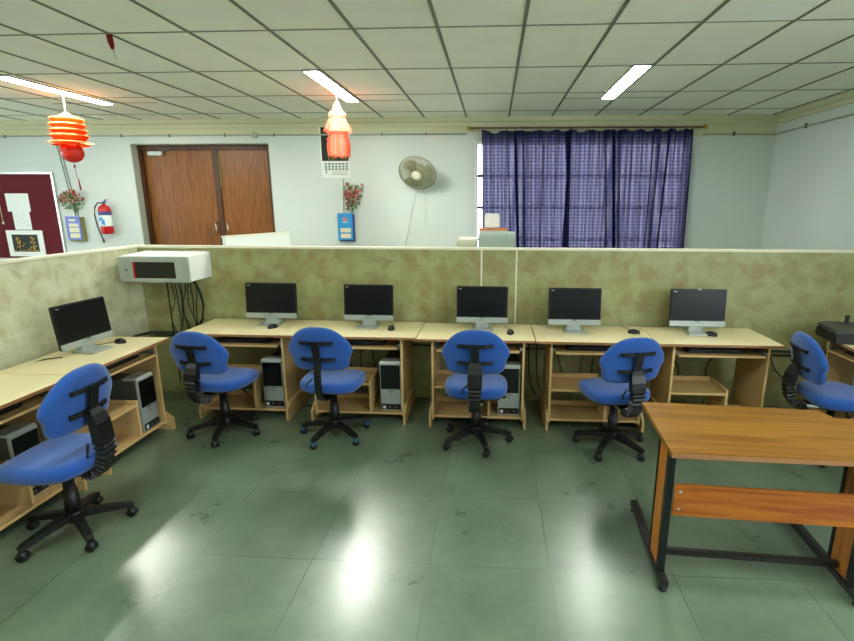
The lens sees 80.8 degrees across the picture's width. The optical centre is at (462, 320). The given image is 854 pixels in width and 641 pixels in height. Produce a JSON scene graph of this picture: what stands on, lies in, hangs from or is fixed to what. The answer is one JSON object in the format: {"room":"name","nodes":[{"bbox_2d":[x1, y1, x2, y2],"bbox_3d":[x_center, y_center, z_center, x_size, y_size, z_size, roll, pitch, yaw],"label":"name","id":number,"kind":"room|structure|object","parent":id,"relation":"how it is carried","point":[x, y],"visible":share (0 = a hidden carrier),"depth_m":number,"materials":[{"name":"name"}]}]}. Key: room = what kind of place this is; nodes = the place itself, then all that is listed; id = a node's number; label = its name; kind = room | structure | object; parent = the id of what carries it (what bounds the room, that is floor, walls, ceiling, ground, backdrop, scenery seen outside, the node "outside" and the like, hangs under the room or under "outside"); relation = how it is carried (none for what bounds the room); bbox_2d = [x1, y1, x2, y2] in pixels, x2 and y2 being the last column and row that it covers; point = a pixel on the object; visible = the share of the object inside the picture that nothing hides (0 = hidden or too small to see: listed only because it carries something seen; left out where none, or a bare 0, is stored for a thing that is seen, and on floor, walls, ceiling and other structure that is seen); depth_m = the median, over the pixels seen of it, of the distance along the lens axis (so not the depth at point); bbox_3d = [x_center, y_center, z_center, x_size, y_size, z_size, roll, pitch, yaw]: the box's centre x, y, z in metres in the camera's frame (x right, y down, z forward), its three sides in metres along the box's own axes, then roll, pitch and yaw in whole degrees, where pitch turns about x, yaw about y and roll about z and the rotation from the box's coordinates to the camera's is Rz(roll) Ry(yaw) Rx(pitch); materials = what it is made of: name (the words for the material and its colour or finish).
{"room":"computer lab","nodes":[
{"label":"computer lab","id":0,"kind":"room"},
{"bbox_2d":[0,248,149,370],"bbox_3d":[-3.266,0.870,1.084,0.060,1.400,7.710,1,13,3],"label":"wall","id":1,"kind":"structure","parent":0,"point":[28,289],"depth_m":3.73,"materials":[{"name":"paint"}]},
{"bbox_2d":[0,245,136,263],"bbox_3d":[-3.266,0.186,0.889,0.080,0.020,7.642,1,13,3],"label":"trim","id":2,"kind":"structure","parent":1,"relation":"on","point":[6,261],"depth_m":3.82,"materials":[{"name":"beige wood"}]},
{"bbox_2d":[0,124,777,251],"bbox_3d":[-2.069,-1.513,7.759,12.900,3.000,0.284,1,13,3],"label":"wall","id":3,"kind":"structure","parent":0,"point":[729,181],"depth_m":7.45,"materials":[{"name":"paint"}]},
{"bbox_2d":[0,172,66,259],"bbox_3d":[-6.904,-1.633,7.879,1.190,1.360,0.029,1,13,3],"label":"notice board","id":4,"kind":"object","parent":3,"relation":"attached to","point":[45,215],"visible":0.54,"depth_m":7.83,"materials":[{"name":"red fabric"}]},
{"bbox_2d":[4,193,30,211],"bbox_3d":[-6.964,-1.849,7.826,0.380,0.275,0.003,1,13,3],"label":"paper sheet","id":5,"kind":"object","parent":4,"relation":"attached to","point":[14,201],"visible":1,"depth_m":7.82,"materials":[{"name":"white paper"}]},
{"bbox_2d":[12,211,31,229],"bbox_3d":[-6.945,-1.583,7.884,0.280,0.290,0.003,1,13,3],"label":"paper sheet","id":6,"kind":"object","parent":4,"relation":"attached to","point":[22,221],"visible":1,"depth_m":7.88,"materials":[{"name":"grey paper"}]},
{"bbox_2d":[6,230,46,255],"bbox_3d":[-6.939,-1.228,7.950,0.605,0.410,0.027,1,13,3],"label":"framed picture","id":7,"kind":"object","parent":4,"relation":"attached to","point":[20,242],"visible":0.98,"depth_m":7.94,"materials":[{"name":"white paint"}]},
{"bbox_2d":[11,234,39,251],"bbox_3d":[-6.937,-1.230,7.937,0.430,0.270,0.004,1,13,3],"label":"print","id":8,"kind":"object","parent":7,"relation":"attached to","point":[19,242],"depth_m":7.94,"materials":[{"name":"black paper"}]},
{"bbox_2d":[52,138,78,215],"bbox_3d":[-6.117,-2.211,7.702,0.215,1.172,0.012,1,13,3],"label":"cable","id":9,"kind":"object","parent":3,"relation":"attached to","point":[52,138],"visible":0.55,"depth_m":7.69,"materials":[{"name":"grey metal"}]},
{"bbox_2d":[57,189,83,211],"bbox_3d":[-6.046,-1.855,7.709,0.430,0.347,0.102,1,13,3],"label":"bunch","id":10,"kind":"object","parent":3,"relation":"attached to","point":[69,200],"visible":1,"depth_m":7.70,"materials":[{"name":"red plant"}]},
{"bbox_2d":[65,216,87,240],"bbox_3d":[-6.068,-1.444,7.848,0.260,0.380,0.072,1,13,3],"label":"box","id":11,"kind":"object","parent":3,"relation":"attached to","point":[75,225],"visible":1,"depth_m":7.82,"materials":[{"name":"blue cardboard"}]},
{"bbox_2d":[94,199,113,242],"bbox_3d":[-5.528,-1.537,7.723,0.175,0.656,0.215,10,17,37],"label":"fire extinguisher","id":12,"kind":"object","parent":3,"relation":"attached to","point":[104,211],"visible":1,"depth_m":7.68,"materials":[{"name":"red metal"}]},
{"bbox_2d":[130,143,275,244],"bbox_3d":[-3.942,-1.378,7.891,2.150,2.670,0.239,1,13,3],"label":"door","id":13,"kind":"structure","parent":3,"relation":"in","point":[188,193],"depth_m":7.79,"materials":[{"name":"wood"}]},
{"bbox_2d":[0,132,465,137],"bbox_3d":[-4.222,-2.758,7.445,8.560,0.090,0.031,1,13,3],"label":"conduit pipe","id":14,"kind":"object","parent":3,"relation":"attached to","point":[253,134],"visible":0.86,"depth_m":7.37,"materials":[{"name":"grey plastic"}]},
{"bbox_2d":[319,127,350,177],"bbox_3d":[-1.884,-2.484,7.370,0.435,0.730,0.012,1,13,3],"label":"wall calendar","id":15,"kind":"object","parent":3,"relation":"attached to","point":[337,167],"visible":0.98,"depth_m":7.40,"materials":[{"name":"paper"}]},
{"bbox_2d":[320,127,348,160],"bbox_3d":[-1.882,-2.595,7.339,0.400,0.480,0.001,1,13,3],"label":"picture","id":16,"kind":"object","parent":15,"relation":"on","point":[323,139],"depth_m":7.37},
{"bbox_2d":[337,213,355,240],"bbox_3d":[-1.765,-1.417,7.592,0.250,0.420,0.053,1,13,3],"label":"box","id":17,"kind":"object","parent":3,"relation":"attached to","point":[346,221],"visible":1,"depth_m":7.57,"materials":[{"name":"blue paint"}]},
{"bbox_2d":[344,182,363,212],"bbox_3d":[-1.621,-1.830,7.433,0.315,0.454,0.102,2,13,7],"label":"bunch","id":18,"kind":"object","parent":17,"relation":"on","point":[351,193],"visible":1,"depth_m":7.42,"materials":[{"name":"red plant"}]},
{"bbox_2d":[0,114,778,129],"bbox_3d":[-2.077,-2.876,7.263,12.900,0.120,0.070,1,13,3],"label":"trim","id":19,"kind":"structure","parent":3,"relation":"attached to","point":[732,118],"depth_m":7.16,"materials":[{"name":"beige paint"}]},
{"bbox_2d":[398,156,436,246],"bbox_3d":[-0.690,-1.678,7.285,0.436,1.345,0.622,-11,17,-40],"label":"wall fan","id":20,"kind":"object","parent":3,"relation":"attached to","point":[421,173],"depth_m":7.09,"materials":[{"name":"beige plastic"}]},
{"bbox_2d":[474,140,481,240],"bbox_3d":[1.688,-1.707,7.371,3.100,1.810,0.170,1,13,3],"label":"window","id":21,"kind":"structure","parent":3,"relation":"in","point":[476,142],"depth_m":7.36,"materials":[{"name":"white paint"}]},
{"bbox_2d":[477,174,481,240],"bbox_3d":[1.688,-1.728,7.374,2.940,1.670,0.026,1,13,3],"label":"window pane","id":22,"kind":"object","parent":21,"relation":"attached to","point":[478,175],"depth_m":7.40,"materials":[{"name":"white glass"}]},
{"bbox_2d":[466,124,707,130],"bbox_3d":[1.707,-2.698,7.008,3.310,0.060,0.178,1,13,3],"label":"curtain rod","id":23,"kind":"object","parent":3,"relation":"attached to","point":[705,126],"visible":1,"depth_m":6.95,"materials":[{"name":"gold metal"}]},
{"bbox_2d":[482,126,570,247],"bbox_3d":[0.911,-1.791,7.197,1.293,1.909,0.150,1,13,3],"label":"curtain","id":24,"kind":"object","parent":23,"relation":"hanging from","point":[524,172],"visible":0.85,"depth_m":7.17,"materials":[{"name":"blue fabric"}]},
{"bbox_2d":[562,125,694,248],"bbox_3d":[2.318,-1.768,7.121,1.803,1.905,0.147,1,13,2],"label":"curtain","id":25,"kind":"object","parent":23,"relation":"hanging from","point":[629,189],"visible":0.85,"depth_m":7.09,"materials":[{"name":"blue fabric"}]},
{"bbox_2d":[0,391,853,640],"bbox_3d":[-2.407,1.235,2.818,13.300,0.100,11.420,1,13,3],"label":"floor","id":26,"kind":"structure","parent":0,"point":[393,535],"depth_m":2.70,"materials":[{"name":"green tile"}]},
{"bbox_2d":[0,374,87,530],"bbox_3d":[-2.725,0.808,2.774,0.570,0.750,0.926,1,13,3],"label":"computer desk","id":27,"kind":"object","parent":26,"relation":"on","point":[28,390],"visible":0.36,"depth_m":2.91,"materials":[{"name":"brown wood"}]},
{"bbox_2d":[0,403,22,414],"bbox_3d":[-2.619,0.530,2.677,0.140,0.023,0.440,1,13,3],"label":"keyboard","id":28,"kind":"object","parent":27,"relation":"on","point":[16,405],"visible":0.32,"depth_m":2.82,"materials":[{"name":"black plastic"}]},
{"bbox_2d":[0,397,44,424],"bbox_3d":[-2.642,0.540,2.720,0.334,0.016,0.637,1,13,3],"label":"keyboard tray","id":29,"kind":"object","parent":27,"relation":"on","point":[32,403],"depth_m":2.85,"materials":[{"name":"brown wood"}]},
{"bbox_2d":[0,422,49,496],"bbox_3d":[-2.757,0.839,2.974,0.409,0.433,0.180,1,13,3],"label":"computer tower","id":30,"kind":"object","parent":27,"relation":"on","point":[15,439],"visible":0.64,"depth_m":2.91,"materials":[{"name":"grey plastic"}]},
{"bbox_2d":[0,483,61,526],"bbox_3d":[-2.656,1.099,2.851,0.308,0.016,0.687,1,13,3],"label":"shelf","id":31,"kind":"object","parent":27,"relation":"attached to","point":[10,512],"depth_m":2.90,"materials":[{"name":"brown wood"}]},
{"bbox_2d":[0,363,138,562],"bbox_3d":[-2.179,0.708,2.712,0.561,0.972,0.547,0,13,1],"label":"office chair","id":32,"kind":"object","parent":26,"relation":"on","point":[80,398],"visible":1,"depth_m":2.63,"materials":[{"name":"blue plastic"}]},
{"bbox_2d":[17,550,28,558],"bbox_3d":[-2.268,1.204,2.575,0.050,0.041,0.048,0,13,1],"label":"caster wheel","id":33,"kind":"object","parent":32,"relation":"attached to","point":[22,554],"depth_m":2.56,"materials":[{"name":"black plastic"}]},
{"bbox_2d":[85,540,96,548],"bbox_3d":[-1.969,1.187,2.651,0.050,0.041,0.048,0,13,1],"label":"caster wheel","id":34,"kind":"object","parent":32,"relation":"attached to","point":[91,544],"depth_m":2.63,"materials":[{"name":"black plastic"}]},
{"bbox_2d":[127,506,136,513],"bbox_3d":[-1.950,1.117,2.950,0.050,0.041,0.048,0,13,1],"label":"caster wheel","id":35,"kind":"object","parent":32,"relation":"attached to","point":[131,509],"depth_m":2.93,"materials":[{"name":"black plastic"}]},
{"bbox_2d":[0,336,175,474],"bbox_3d":[-2.656,0.598,3.675,0.570,0.750,0.901,1,13,3],"label":"computer desk","id":36,"kind":"object","parent":26,"relation":"on","point":[124,414],"visible":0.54,"depth_m":3.72,"materials":[{"name":"brown wood"}]},
{"bbox_2d":[48,296,113,354],"bbox_3d":[-2.702,0.041,3.606,0.180,0.364,0.443,1,13,6],"label":"monitor","id":37,"kind":"object","parent":36,"relation":"on","point":[78,324],"visible":1,"depth_m":3.58,"materials":[{"name":"grey plastic"}]},
{"bbox_2d":[106,404,133,417],"bbox_3d":[-2.601,0.677,3.554,0.298,0.016,0.372,1,13,3],"label":"shelf","id":38,"kind":"object","parent":36,"relation":"attached to","point":[114,410],"depth_m":3.64,"materials":[{"name":"brown wood"}]},
{"bbox_2d":[106,355,138,369],"bbox_3d":[-2.546,0.314,3.599,0.140,0.023,0.440,1,13,3],"label":"keyboard","id":39,"kind":"object","parent":36,"relation":"on","point":[132,357],"visible":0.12,"depth_m":3.65,"materials":[{"name":"black plastic"}]},
{"bbox_2d":[108,354,155,375],"bbox_3d":[-2.574,0.331,3.614,0.334,0.016,0.597,1,13,3],"label":"keyboard tray","id":40,"kind":"object","parent":36,"relation":"on","point":[142,357],"depth_m":3.67,"materials":[{"name":"brown wood"}]},
{"bbox_2d":[109,371,159,431],"bbox_3d":[-2.630,0.625,3.888,0.409,0.433,0.180,1,13,3],"label":"computer tower","id":41,"kind":"object","parent":36,"relation":"on","point":[139,386],"visible":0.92,"depth_m":3.82,"materials":[{"name":"grey plastic"}]},
{"bbox_2d":[115,421,162,451],"bbox_3d":[-2.588,0.890,3.744,0.308,0.016,0.647,1,13,3],"label":"shelf","id":42,"kind":"object","parent":36,"relation":"attached to","point":[123,440],"depth_m":3.76,"materials":[{"name":"brown wood"}]},
{"bbox_2d":[170,331,259,448],"bbox_3d":[-1.879,0.468,3.899,0.536,0.904,0.616,3,13,11],"label":"office chair","id":43,"kind":"object","parent":26,"relation":"on","point":[203,360],"visible":1,"depth_m":3.70,"materials":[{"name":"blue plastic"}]},
{"bbox_2d":[186,319,317,420],"bbox_3d":[-1.843,0.417,4.453,0.981,0.750,0.570,1,13,3],"label":"computer desk","id":44,"kind":"object","parent":26,"relation":"on","point":[295,398],"visible":0.64,"depth_m":4.33,"materials":[{"name":"brown wood"}]},
{"bbox_2d":[217,337,273,342],"bbox_3d":[-1.850,0.159,4.265,0.440,0.023,0.140,1,13,3],"label":"keyboard","id":45,"kind":"object","parent":44,"relation":"on","point":[224,339],"visible":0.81,"depth_m":4.22,"materials":[{"name":"black plastic"}]},
{"bbox_2d":[214,337,279,346],"bbox_3d":[-1.849,0.169,4.313,0.652,0.014,0.330,1,13,3],"label":"keyboard tray","id":46,"kind":"object","parent":44,"relation":"on","point":[275,342],"depth_m":4.16,"materials":[{"name":"brown wood"}]},
{"bbox_2d":[208,394,285,408],"bbox_3d":[-1.851,0.725,4.455,0.702,0.016,0.308,1,13,3],"label":"shelf","id":47,"kind":"object","parent":44,"relation":"attached to","point":[236,401],"depth_m":4.40,"materials":[{"name":"brown wood"}]},
{"bbox_2d":[245,282,297,325],"bbox_3d":[-1.704,-0.146,4.416,0.461,0.364,0.180,1,13,3],"label":"monitor","id":48,"kind":"object","parent":44,"relation":"on","point":[273,302],"visible":1,"depth_m":4.43,"materials":[{"name":"black plastic"}]},
{"bbox_2d":[261,349,285,406],"bbox_3d":[-1.608,0.492,4.462,0.180,0.433,0.409,1,13,3],"label":"computer tower","id":49,"kind":"object","parent":44,"relation":"on","point":[272,367],"visible":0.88,"depth_m":4.27,"materials":[{"name":"grey plastic"}]},
{"bbox_2d":[221,231,290,245],"bbox_3d":[-2.487,-0.357,6.241,0.290,1.440,1.041,6,14,23],"label":"screen panel","id":50,"kind":"object","parent":26,"relation":"on","point":[274,238],"visible":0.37,"depth_m":6.09,"materials":[{"name":"white paint"}]},
{"bbox_2d":[288,327,369,449],"bbox_3d":[-1.040,0.452,3.872,0.531,0.949,0.589,1,13,5],"label":"office chair","id":51,"kind":"object","parent":26,"relation":"on","point":[324,351],"visible":1,"depth_m":3.64,"materials":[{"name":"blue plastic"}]},
{"bbox_2d":[310,320,424,424],"bbox_3d":[-0.856,0.434,4.390,0.981,0.750,0.570,1,13,3],"label":"computer desk","id":52,"kind":"object","parent":26,"relation":"on","point":[402,337],"visible":0.67,"depth_m":4.30,"materials":[{"name":"brown wood"}]},
{"bbox_2d":[319,397,401,411],"bbox_3d":[-0.863,0.742,4.391,0.722,0.016,0.308,1,13,3],"label":"shelf","id":53,"kind":"object","parent":52,"relation":"attached to","point":[346,404],"depth_m":4.36,"materials":[{"name":"brown wood"}]},
{"bbox_2d":[346,339,387,345],"bbox_3d":[-0.863,0.176,4.201,0.440,0.023,0.140,1,13,3],"label":"keyboard","id":54,"kind":"object","parent":52,"relation":"on","point":[351,341],"visible":0.66,"depth_m":4.16,"materials":[{"name":"black plastic"}]},
{"bbox_2d":[344,284,393,328],"bbox_3d":[-0.822,-0.126,4.334,0.434,0.364,0.180,1,13,3],"label":"monitor","id":55,"kind":"object","parent":52,"relation":"on","point":[369,303],"visible":1,"depth_m":4.35,"materials":[{"name":"grey plastic"}]},
{"bbox_2d":[364,371,373,382],"bbox_3d":[-0.999,0.494,4.347,0.447,0.016,0.298,1,13,3],"label":"shelf","id":56,"kind":"object","parent":52,"relation":"attached to","point":[368,373],"depth_m":4.34,"materials":[{"name":"brown wood"}]},
{"bbox_2d":[351,340,399,349],"bbox_3d":[-0.862,0.186,4.248,0.672,0.016,0.334,1,13,3],"label":"keyboard tray","id":57,"kind":"object","parent":52,"relation":"on","point":[390,344],"depth_m":4.11,"materials":[{"name":"brown wood"}]},
{"bbox_2d":[379,350,401,410],"bbox_3d":[-0.593,0.510,4.397,0.180,0.433,0.409,1,13,3],"label":"computer tower","id":58,"kind":"object","parent":52,"relation":"on","point":[390,366],"visible":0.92,"depth_m":4.21,"materials":[{"name":"grey plastic"}]},
{"bbox_2d":[456,237,477,246],"bbox_3d":[0.048,-0.143,5.324,0.200,1.452,0.480,1,13,3],"label":"cabinet","id":59,"kind":"object","parent":26,"relation":"on","point":[461,241],"visible":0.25,"depth_m":4.96,"materials":[{"name":"beige laminate"}]},
{"bbox_2d":[416,323,535,429],"bbox_3d":[0.114,0.456,4.303,0.948,0.750,0.570,1,13,3],"label":"computer desk","id":60,"kind":"object","parent":26,"relation":"on","point":[438,334],"visible":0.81,"depth_m":4.19,"materials":[{"name":"brown wood"}]},
{"bbox_2d":[434,374,451,385],"bbox_3d":[-0.006,0.517,4.259,0.441,0.016,0.298,1,13,3],"label":"shelf","id":61,"kind":"object","parent":60,"relation":"attached to","point":[440,380],"depth_m":4.28,"materials":[{"name":"brown wood"}]},
{"bbox_2d":[434,401,520,416],"bbox_3d":[0.131,0.764,4.303,0.716,0.016,0.308,1,13,3],"label":"shelf","id":62,"kind":"object","parent":60,"relation":"attached to","point":[443,408],"depth_m":4.26,"materials":[{"name":"brown wood"}]},
{"bbox_2d":[436,342,519,352],"bbox_3d":[0.132,0.208,4.159,0.666,0.016,0.334,1,13,3],"label":"keyboard tray","id":63,"kind":"object","parent":60,"relation":"on","point":[513,347],"depth_m":4.09,"materials":[{"name":"brown wood"}]},
{"bbox_2d":[456,286,507,331],"bbox_3d":[0.165,-0.105,4.256,0.438,0.364,0.180,1,13,3],"label":"monitor","id":64,"kind":"object","parent":60,"relation":"on","point":[481,305],"visible":0.96,"depth_m":4.27,"materials":[{"name":"grey plastic"}]},
{"bbox_2d":[498,353,520,414],"bbox_3d":[0.393,0.531,4.314,0.180,0.433,0.409,1,13,3],"label":"computer tower","id":65,"kind":"object","parent":60,"relation":"on","point":[509,405],"visible":0.76,"depth_m":4.13,"materials":[{"name":"grey plastic"}]},
{"bbox_2d":[442,330,513,457],"bbox_3d":[0.126,0.478,3.752,0.545,0.959,0.625,1,13,3],"label":"office chair","id":66,"kind":"object","parent":26,"relation":"on","point":[477,357],"visible":1,"depth_m":3.51,"materials":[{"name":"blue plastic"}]},
{"bbox_2d":[478,231,515,246],"bbox_3d":[0.384,-0.269,5.788,0.400,1.487,0.480,1,13,3],"label":"cabinet","id":67,"kind":"object","parent":26,"relation":"on","point":[507,239],"visible":0.22,"depth_m":5.42,"materials":[{"name":"grey paint"}]},
{"bbox_2d":[479,230,506,232],"bbox_3d":[0.343,-1.008,5.618,0.305,0.026,0.300,1,13,3],"label":"flat box","id":68,"kind":"object","parent":67,"relation":"on","point":[480,231],"visible":0.79,"depth_m":5.47,"materials":[{"name":"beige cardboard"}]},
{"bbox_2d":[478,228,507,229],"bbox_3d":[0.340,-1.029,5.613,0.320,0.012,0.320,1,13,3],"label":"board","id":69,"kind":"object","parent":68,"relation":"on","point":[479,228],"visible":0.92,"depth_m":5.46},
{"bbox_2d":[485,213,499,228],"bbox_3d":[0.330,-1.116,5.593,0.170,0.164,0.080,1,13,3],"label":"box","id":70,"kind":"object","parent":69,"relation":"on","point":[492,220],"visible":1,"depth_m":5.57,"materials":[{"name":"paint"}]},
{"bbox_2d":[532,325,652,433],"bbox_3d":[1.063,0.474,4.237,0.936,0.750,0.570,1,13,3],"label":"computer desk","id":71,"kind":"object","parent":26,"relation":"on","point":[553,337],"visible":0.71,"depth_m":4.16,"materials":[{"name":"brown wood"}]},
{"bbox_2d":[551,377,586,389],"bbox_3d":[0.940,0.534,4.193,0.430,0.016,0.298,1,13,3],"label":"shelf","id":72,"kind":"object","parent":71,"relation":"attached to","point":[557,383],"depth_m":4.19,"materials":[{"name":"brown wood"}]},
{"bbox_2d":[548,288,601,333],"bbox_3d":[0.939,-0.086,4.180,0.438,0.364,0.180,1,13,3],"label":"monitor","id":73,"kind":"object","parent":71,"relation":"on","point":[572,308],"visible":1,"depth_m":4.20,"materials":[{"name":"grey plastic"}]},
{"bbox_2d":[554,344,605,354],"bbox_3d":[1.078,0.226,4.093,0.655,0.016,0.334,1,13,3],"label":"keyboard tray","id":74,"kind":"object","parent":71,"relation":"on","point":[558,348],"depth_m":3.95,"materials":[{"name":"brown wood"}]},
{"bbox_2d":[565,344,612,350],"bbox_3d":[1.056,0.216,4.048,0.440,0.023,0.140,1,13,3],"label":"keyboard","id":75,"kind":"object","parent":71,"relation":"on","point":[568,347],"visible":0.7,"depth_m":4.00,"materials":[{"name":"black plastic"}]},
{"bbox_2d":[550,405,636,420],"bbox_3d":[1.077,0.782,4.237,0.705,0.016,0.308,1,13,3],"label":"shelf","id":76,"kind":"object","parent":71,"relation":"attached to","point":[557,412],"depth_m":4.19,"materials":[{"name":"brown wood"}]},
{"bbox_2d":[572,337,663,461],"bbox_3d":[1.155,0.511,3.683,0.544,0.929,0.623,-3,14,-14],"label":"office chair","id":77,"kind":"object","parent":26,"relation":"on","point":[626,366],"visible":1,"depth_m":3.44,"materials":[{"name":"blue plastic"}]},
{"bbox_2d":[640,327,785,407],"bbox_3d":[2.003,0.490,4.176,0.931,0.750,0.570,1,13,3],"label":"computer desk","id":78,"kind":"object","parent":26,"relation":"on","point":[751,367],"visible":0.61,"depth_m":4.05,"materials":[{"name":"brown wood"}]},
{"bbox_2d":[668,289,726,335],"bbox_3d":[1.956,-0.075,4.139,0.452,0.366,0.180,1,13,3],"label":"monitor","id":79,"kind":"object","parent":78,"relation":"on","point":[694,309],"visible":1,"depth_m":4.15,"materials":[{"name":"grey plastic"}]},
{"bbox_2d":[671,380,723,392],"bbox_3d":[1.883,0.550,4.132,0.424,0.016,0.298,1,13,3],"label":"shelf","id":80,"kind":"object","parent":78,"relation":"attached to","point":[678,386],"depth_m":4.10,"materials":[{"name":"brown wood"}]},
{"bbox_2d":[682,347,744,353],"bbox_3d":[1.996,0.232,3.987,0.440,0.023,0.140,1,13,3],"label":"keyboard","id":81,"kind":"object","parent":78,"relation":"on","point":[716,350],"visible":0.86,"depth_m":3.94,"materials":[{"name":"black plastic"}]},
{"bbox_2d":[676,347,765,358],"bbox_3d":[2.021,0.242,4.032,0.649,0.016,0.334,1,13,3],"label":"keyboard tray","id":82,"kind":"object","parent":78,"relation":"on","point":[757,353],"depth_m":3.91,"materials":[{"name":"brown wood"}]},
{"bbox_2d":[630,402,853,605],"bbox_3d":[1.499,0.872,2.540,1.112,0.750,0.733,2,13,7],"label":"wooden table","id":83,"kind":"object","parent":26,"relation":"on","point":[685,431],"visible":1,"depth_m":2.33,"materials":[{"name":"brown wood"}]},
{"bbox_2d":[781,331,853,467],"bbox_3d":[2.655,0.534,3.644,0.614,0.909,0.526,1,13,4],"label":"office chair","id":84,"kind":"object","parent":26,"relation":"on","point":[808,360],"visible":0.77,"depth_m":3.55,"materials":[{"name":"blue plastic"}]},
{"bbox_2d":[809,334,853,418],"bbox_3d":[3.187,0.581,3.798,0.570,0.750,0.926,1,13,3],"label":"computer desk","id":85,"kind":"object","parent":26,"relation":"on","point":[841,364],"visible":0.4,"depth_m":4.10,"materials":[{"name":"brown wood"}]},
{"bbox_2d":[815,315,853,344],"bbox_3d":[3.124,0.068,3.962,0.480,0.170,0.386,3,13,11],"label":"printer","id":86,"kind":"object","parent":85,"relation":"on","point":[835,332],"visible":1,"depth_m":3.92,"materials":[{"name":"black plastic"}]},
{"bbox_2d":[828,349,853,362],"bbox_3d":[3.105,0.316,3.728,0.334,0.016,0.637,1,13,3],"label":"keyboard tray","id":87,"kind":"object","parent":85,"relation":"on","point":[839,352],"depth_m":3.94,"materials":[{"name":"brown wood"}]},
{"bbox_2d":[0,0,853,120],"bbox_3d":[-2.401,-1.783,2.111,13.300,0.100,11.420,1,13,3],"label":"ceiling","id":88,"kind":"structure","parent":0,"point":[711,43],"depth_m":4.17,"materials":[{"name":"tile"}]},
{"bbox_2d":[0,75,114,104],"bbox_3d":[-4.432,-2.520,5.504,0.170,0.018,1.420,1,13,3],"label":"recessed light","id":89,"kind":"object","parent":88,"relation":"in","point":[3,77],"visible":1,"depth_m":5.39,"materials":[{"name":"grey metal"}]},
{"bbox_2d":[46,96,93,189],"bbox_3d":[-4.496,-2.028,5.734,0.462,1.021,0.459,1,13,3],"label":"lantern","id":90,"kind":"object","parent":88,"relation":"hanging from","point":[68,132],"visible":1,"depth_m":5.64,"materials":[{"name":"orange paper"}]},
{"bbox_2d":[106,34,115,56],"bbox_3d":[-2.564,-2.002,3.653,0.054,0.165,0.014,1,13,3],"label":"scrap","id":91,"kind":"object","parent":88,"relation":"hanging from","point":[109,37],"visible":1,"depth_m":3.64,"materials":[{"name":"red paper"}]},
{"bbox_2d":[301,69,359,101],"bbox_3d":[-1.359,-2.464,5.292,0.170,0.018,1.420,1,13,3],"label":"recessed light","id":92,"kind":"object","parent":88,"relation":"in","point":[317,75],"visible":1,"depth_m":5.10,"materials":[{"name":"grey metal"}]},
{"bbox_2d":[323,95,352,162],"bbox_3d":[-1.428,-2.191,5.721,0.329,0.740,0.329,1,13,3],"label":"hanging lantern","id":93,"kind":"object","parent":88,"relation":"hanging from","point":[339,146],"visible":1,"depth_m":5.64,"materials":[{"name":"red paper"}]},
{"bbox_2d":[0,0,853,120],"bbox_3d":[-2.462,-1.636,1.714,12.830,0.006,11.327,1,13,3],"label":"trim","id":94,"kind":"structure","parent":88,"relation":"attached to","point":[331,2],"depth_m":4.44,"materials":[{"name":"metal"}]},
{"bbox_2d":[600,64,652,98],"bbox_3d":[1.634,-2.412,5.095,0.170,0.018,1.420,1,13,3],"label":"recessed light","id":95,"kind":"object","parent":88,"relation":"in","point":[635,71],"visible":1,"depth_m":4.91,"materials":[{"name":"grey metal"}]},
{"bbox_2d":[706,0,825,21],"bbox_3d":[1.890,-1.890,2.833,0.570,0.004,1.068,1,13,3],"label":"tile","id":96,"kind":"object","parent":88,"relation":"attached to","point":[734,10],"depth_m":3.17,"materials":[{"name":"tile"}]},
{"bbox_2d":[137,248,853,405],"bbox_3d":[0.583,0.056,4.591,7.180,1.400,0.070,1,13,3],"label":"wall partition","id":97,"kind":"structure","parent":0,"point":[776,296],"depth_m":4.49,"materials":[{"name":"laminate"}]},
{"bbox_2d":[116,250,211,282],"bbox_3d":[-2.631,-0.485,4.439,0.625,0.240,0.370,1,13,3],"label":"upper cabinet","id":98,"kind":"object","parent":97,"relation":"attached to","point":[147,265],"visible":1,"depth_m":4.28,"materials":[{"name":"white metal"}]},
{"bbox_2d":[166,283,180,382],"bbox_3d":[-2.727,0.100,4.715,0.012,1.046,0.087,-7,15,-27],"label":"hanging cable","id":99,"kind":"object","parent":98,"relation":"hanging from","point":[166,283],"visible":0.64,"depth_m":4.67,"materials":[{"name":"black plastic"}]},
{"bbox_2d":[193,281,204,324],"bbox_3d":[-2.512,-0.140,4.669,0.230,0.553,0.080,6,15,25],"label":"cable","id":100,"kind":"object","parent":98,"relation":"hanging from","point":[195,283],"visible":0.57,"depth_m":4.63,"materials":[{"name":"black plastic"}]},
{"bbox_2d":[131,331,826,356],"bbox_3d":[0.262,0.271,4.290,6.578,0.147,0.647,1,13,3],"label":"duct","id":101,"kind":"object","parent":97,"relation":"attached to","point":[148,332],"visible":0.12,"depth_m":4.60,"materials":[{"name":"grey plastic"}]},
{"bbox_2d":[137,245,853,252],"bbox_3d":[0.549,-0.636,4.430,7.250,0.020,0.083,1,13,3],"label":"trim","id":102,"kind":"structure","parent":97,"relation":"on","point":[138,246],"depth_m":4.41,"materials":[{"name":"beige wood"}]},
{"bbox_2d":[481,250,517,353],"bbox_3d":[0.321,0.060,4.570,0.324,1.400,0.006,1,13,3],"label":"trim","id":103,"kind":"structure","parent":97,"relation":"attached to","point":[481,250],"depth_m":4.46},
{"bbox_2d":[761,103,853,249],"bbox_3d":[4.136,-0.179,2.115,0.200,3.000,11.100,1,13,3],"label":"wall","id":104,"kind":"structure","parent":0,"point":[810,205],"depth_m":6.12,"materials":[{"name":"paint"}]},
{"bbox_2d":[703,113,853,135],"bbox_3d":[3.717,-2.085,4.737,0.992,0.055,4.612,1,13,3],"label":"conduit pipe","id":105,"kind":"object","parent":104,"relation":"attached to","point":[806,124],"visible":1,"depth_m":6.94,"materials":[{"name":"grey plastic"}]},
{"bbox_2d":[776,90,853,122],"bbox_3d":[3.994,-1.543,1.625,0.070,0.120,10.750,1,13,3],"label":"trim","id":106,"kind":"structure","parent":104,"relation":"attached to","point":[845,98],"depth_m":5.99,"materials":[{"name":"beige paint"}]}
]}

